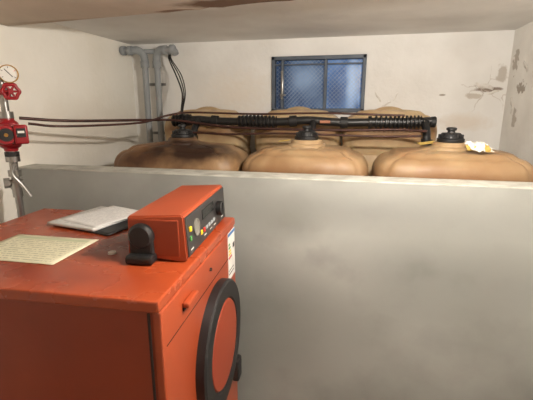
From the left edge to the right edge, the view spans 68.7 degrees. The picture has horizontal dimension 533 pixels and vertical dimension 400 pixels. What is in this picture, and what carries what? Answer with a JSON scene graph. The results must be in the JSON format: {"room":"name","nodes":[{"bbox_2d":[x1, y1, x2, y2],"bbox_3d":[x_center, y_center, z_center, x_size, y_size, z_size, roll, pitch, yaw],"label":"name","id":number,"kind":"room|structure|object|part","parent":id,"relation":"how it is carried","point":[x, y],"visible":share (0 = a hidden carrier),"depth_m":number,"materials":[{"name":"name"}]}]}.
{"room":"mechanical room","nodes":[
{"label":"mechanical room","id":0,"kind":"room"},
{"bbox_2d":[0,23,137,223],"bbox_3d":[-1.609,0.269,1.408,0.200,2.124,4.430,3,14,13],"label":"wall","id":1,"kind":"structure","parent":0,"point":[64,72],"depth_m":2.41,"materials":[{"name":"white paint"}]},
{"bbox_2d":[0,0,292,25],"bbox_3d":[-0.323,-0.524,0.314,2.700,0.074,2.889,3,14,13],"label":"ceiling","id":2,"kind":"structure","parent":0,"point":[12,12],"depth_m":1.63,"materials":[{"name":"paint"}]},
{"bbox_2d":[19,168,532,399],"bbox_3d":[-0.004,0.535,1.995,2.700,1.334,0.140,3,14,13],"label":"wall","id":3,"kind":"structure","parent":0,"point":[347,290],"depth_m":1.78,"materials":[{"name":"white paint"}]},
{"bbox_2d":[19,164,532,188],"bbox_3d":[-0.004,-0.117,1.840,2.700,0.006,0.140,3,14,13],"label":"trim","id":4,"kind":"structure","parent":3,"relation":"on","point":[242,174],"depth_m":1.79,"materials":[{"name":"white paint"}]},
{"bbox_2d":[51,0,532,44],"bbox_3d":[-0.195,-0.738,0.835,3.100,0.100,4.430,3,14,13],"label":"ceiling","id":5,"kind":"structure","parent":0,"point":[293,19],"depth_m":2.19,"materials":[{"name":"paint"}]},
{"bbox_2d":[131,30,514,153],"bbox_3d":[0.279,-0.136,3.108,2.700,2.124,0.220,3,14,13],"label":"wall","id":6,"kind":"structure","parent":0,"point":[432,74],"depth_m":2.69,"materials":[{"name":"white paint"}]},
{"bbox_2d":[119,44,178,142],"bbox_3d":[-0.856,-0.668,3.036,0.468,0.993,0.183,3,14,13],"label":"vent pipe","id":7,"kind":"object","parent":6,"relation":"attached to","point":[164,49],"visible":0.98,"depth_m":2.95,"materials":[{"name":"grey plastic"}]},
{"bbox_2d":[168,54,185,114],"bbox_3d":[-0.602,-0.802,2.675,0.072,0.425,0.477,-5,14,-20],"label":"cable","id":8,"kind":"object","parent":7,"relation":"hanging from","point":[169,55],"visible":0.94,"depth_m":2.67,"materials":[{"name":"black rubber"}]},
{"bbox_2d":[271,54,366,111],"bbox_3d":[0.369,-0.835,2.816,0.670,0.389,0.133,3,14,13],"label":"window","id":9,"kind":"structure","parent":6,"relation":"in","point":[330,83],"depth_m":2.84,"materials":[{"name":"glass"}]},
{"bbox_3d":[0.247,-0.857,2.907,0.390,0.389,0.006,3,14,13],"label":"pane","id":10,"kind":"part","parent":9,"relation":"part of","materials":[{"name":"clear glass"}]},
{"bbox_3d":[0.573,-0.839,2.834,0.280,0.389,0.006,3,14,13],"label":"pane","id":11,"kind":"part","parent":9,"relation":"part of","materials":[{"name":"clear glass"}]},
{"bbox_2d":[475,82,493,89],"bbox_3d":[1.433,-0.751,2.570,0.119,0.055,0.011,3,14,13],"label":"flake","id":12,"kind":"object","parent":6,"relation":"attached to","point":[479,85],"visible":1,"depth_m":2.57,"materials":[{"name":"white paint"}]},
{"bbox_2d":[499,21,532,164],"bbox_3d":[1.218,0.419,0.778,0.200,2.124,4.430,3,14,13],"label":"wall","id":13,"kind":"structure","parent":0,"point":[516,138],"depth_m":2.33,"materials":[{"name":"paint"}]},
{"bbox_2d":[510,97,512,113],"bbox_3d":[1.539,-0.594,2.449,0.010,0.102,0.044,3,14,13],"label":"flake","id":14,"kind":"object","parent":13,"relation":"attached to","point":[511,103],"visible":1,"depth_m":2.45,"materials":[{"name":"white paint"}]},
{"bbox_2d":[523,61,527,71],"bbox_3d":[1.508,-0.776,2.265,0.009,0.069,0.079,3,14,13],"label":"flake","id":15,"kind":"object","parent":13,"relation":"attached to","point":[524,63],"visible":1,"depth_m":2.27,"materials":[{"name":"white paint"}]},
{"bbox_3d":[-0.195,1.426,1.351,3.100,0.100,4.430,3,14,13],"label":"floor","id":16,"kind":"structure","parent":0,"visible":0},
{"bbox_2d":[0,64,32,216],"bbox_3d":[-1.173,0.293,1.931,0.134,1.835,0.168,-8,16,-31],"label":"pump","id":17,"kind":"object","parent":16,"relation":"on","point":[13,135],"visible":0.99,"depth_m":1.76,"materials":[{"name":"metal"}]},
{"bbox_3d":[-1.151,-0.287,1.723,0.060,0.060,0.006,-9,16,-32],"label":"motor plate","id":18,"kind":"part","parent":17,"relation":"part of","materials":[{"name":"black plastic"}]},
{"bbox_3d":[-1.161,-0.095,1.849,0.077,0.165,0.056,-6,15,-24],"label":"valve lever","id":19,"kind":"part","parent":17,"relation":"part of","materials":[{"name":"metal"}]},
{"bbox_2d":[28,111,404,126],"bbox_3d":[-0.221,-0.462,2.211,1.903,0.073,0.496,-2,14,-10],"label":"fuel line","id":20,"kind":"object","parent":17,"relation":"attached to","point":[290,113],"visible":1,"depth_m":2.21,"materials":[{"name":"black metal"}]},
{"bbox_2d":[19,116,426,132],"bbox_3d":[-0.183,-0.430,2.190,2.025,0.093,0.525,-1,13,-6],"label":"fuel line","id":21,"kind":"object","parent":17,"relation":"attached to","point":[20,118],"visible":0.98,"depth_m":2.19,"materials":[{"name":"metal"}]},
{"bbox_2d":[0,208,241,399],"bbox_3d":[-0.621,0.724,1.492,0.935,1.200,0.746,2,14,9],"label":"boiler","id":22,"kind":"object","parent":16,"relation":"on","point":[90,324],"visible":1,"depth_m":1.05,"materials":[{"name":"orange metal"}]},
{"bbox_2d":[0,234,97,264],"bbox_3d":[-0.760,0.157,1.276,0.320,0.002,0.225,3,14,11],"label":"instruction sheet","id":23,"kind":"object","parent":22,"relation":"on","point":[36,249],"visible":1,"depth_m":1.27,"materials":[{"name":"beige paper"}]},
{"bbox_2d":[64,220,127,235],"bbox_3d":[-0.618,0.088,1.553,0.240,0.006,0.250,7,15,26],"label":"folder","id":24,"kind":"object","parent":22,"relation":"on","point":[121,226],"visible":0.31,"depth_m":1.45,"materials":[{"name":"black plastic"}]},
{"bbox_2d":[47,206,127,231],"bbox_3d":[-0.686,0.071,1.587,0.240,0.010,0.270,6,15,22],"label":"booklet","id":25,"kind":"object","parent":24,"relation":"on","point":[57,222],"visible":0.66,"depth_m":1.49,"materials":[{"name":"white paper"}]},
{"bbox_2d":[61,205,137,227],"bbox_3d":[-0.659,0.063,1.594,0.220,0.001,0.250,8,16,30],"label":"loose sheet","id":26,"kind":"object","parent":25,"relation":"on","point":[103,216],"visible":0.92,"depth_m":1.57,"materials":[{"name":"white paper"}]},
{"bbox_2d":[108,250,115,254],"bbox_3d":[-0.488,0.166,1.231,0.026,0.007,0.026,3,14,13],"label":"screw cover","id":27,"kind":"object","parent":22,"relation":"on","point":[112,252],"visible":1,"depth_m":1.22,"materials":[{"name":"grey plastic"}]},
{"bbox_3d":[-0.639,0.155,1.359,0.900,0.032,0.746,2,14,9],"label":"lid","id":28,"kind":"part","parent":22,"relation":"part of","materials":[{"name":"orange metal"}]},
{"bbox_2d":[125,185,224,264],"bbox_3d":[-0.285,0.065,1.358,0.210,0.144,0.514,2,14,7],"label":"control unit","id":29,"kind":"object","parent":22,"relation":"on","point":[173,226],"visible":1,"depth_m":1.16,"materials":[{"name":"orange metal"}]},
{"bbox_3d":[-0.205,0.059,1.369,0.012,0.124,0.458,2,14,7],"label":"panel","id":30,"kind":"part","parent":29,"relation":"part of","materials":[{"name":"metal"}]},
{"bbox_3d":[-0.175,0.030,1.477,0.026,0.054,0.054,2,14,7],"label":"control knob","id":31,"kind":"part","parent":29,"relation":"part of","materials":[{"name":"black plastic"}]},
{"bbox_3d":[-0.217,0.283,1.119,0.020,0.016,0.085,2,14,9],"label":"handle","id":32,"kind":"part","parent":22,"relation":"part of","materials":[{"name":"orange metal"}]},
{"bbox_3d":[-0.207,0.740,1.424,0.024,1.130,0.726,2,14,9],"label":"panel","id":33,"kind":"part","parent":22,"relation":"part of","materials":[{"name":"orange metal"}]},
{"bbox_2d":[114,124,247,170],"bbox_3d":[-0.484,0.322,2.416,0.751,1.554,0.452,3,14,13],"label":"tank","id":34,"kind":"object","parent":16,"relation":"on","point":[182,150],"visible":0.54,"depth_m":2.10,"materials":[{"name":"plastic"}]},
{"bbox_2d":[171,114,436,144],"bbox_3d":[0.161,-0.427,2.314,1.588,0.158,0.173,3,14,13],"label":"pipe","id":35,"kind":"object","parent":34,"relation":"on","point":[425,123],"visible":0.9,"depth_m":2.29,"materials":[{"name":"black rubber"}]},
{"bbox_2d":[320,120,329,122],"bbox_3d":[0.343,-0.457,2.280,0.060,0.016,0.010,3,14,13],"label":"clip","id":36,"kind":"object","parent":35,"relation":"attached to","point":[321,121],"visible":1,"depth_m":2.28,"materials":[{"name":"plastic"}]},
{"bbox_2d":[165,106,250,155],"bbox_3d":[-0.410,0.146,2.937,0.570,1.654,0.440,3,14,13],"label":"tank","id":37,"kind":"object","parent":16,"relation":"on","point":[239,141],"visible":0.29,"depth_m":2.59,"materials":[{"name":"plastic"}]},
{"bbox_2d":[254,106,341,150],"bbox_3d":[0.219,0.180,2.797,0.570,1.654,0.440,3,14,13],"label":"tank","id":38,"kind":"object","parent":16,"relation":"on","point":[261,141],"visible":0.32,"depth_m":2.47,"materials":[{"name":"plastic"}]},
{"bbox_2d":[242,125,368,175],"bbox_3d":[0.216,0.359,2.260,0.666,1.554,0.452,3,14,13],"label":"tank","id":39,"kind":"object","parent":16,"relation":"on","point":[306,153],"visible":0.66,"depth_m":1.95,"materials":[{"name":"plastic"}]},
{"bbox_2d":[193,131,420,137],"bbox_3d":[0.172,-0.374,2.225,1.332,0.020,0.042,3,14,14],"label":"tube","id":40,"kind":"object","parent":39,"relation":"on","point":[211,133],"visible":0.89,"depth_m":2.20,"materials":[{"name":"brown rubber"}]},
{"bbox_2d":[342,106,436,175],"bbox_3d":[0.779,0.209,2.672,0.570,1.654,0.440,3,14,13],"label":"tank","id":41,"kind":"object","parent":16,"relation":"on","point":[370,148],"visible":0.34,"depth_m":2.35,"materials":[{"name":"plastic"}]},
{"bbox_2d":[371,127,532,181],"bbox_3d":[0.915,0.396,2.104,0.736,1.554,0.452,3,14,13],"label":"tank","id":42,"kind":"object","parent":16,"relation":"on","point":[447,157],"visible":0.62,"depth_m":1.80,"materials":[{"name":"plastic"}]},
{"bbox_2d":[418,141,433,144],"bbox_3d":[0.815,-0.290,1.975,0.090,0.018,0.045,0,13,1],"label":"tag","id":43,"kind":"object","parent":42,"relation":"on","point":[428,142],"visible":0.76,"depth_m":1.97,"materials":[{"name":"yellow paper"}]},
{"bbox_2d":[464,141,493,151],"bbox_3d":[0.985,-0.246,1.799,0.116,0.047,0.081,-1,13,-3],"label":"crumpled paper","id":44,"kind":"object","parent":42,"relation":"on","point":[478,146],"visible":1,"depth_m":1.78,"materials":[{"name":"white paper"}]}
]}

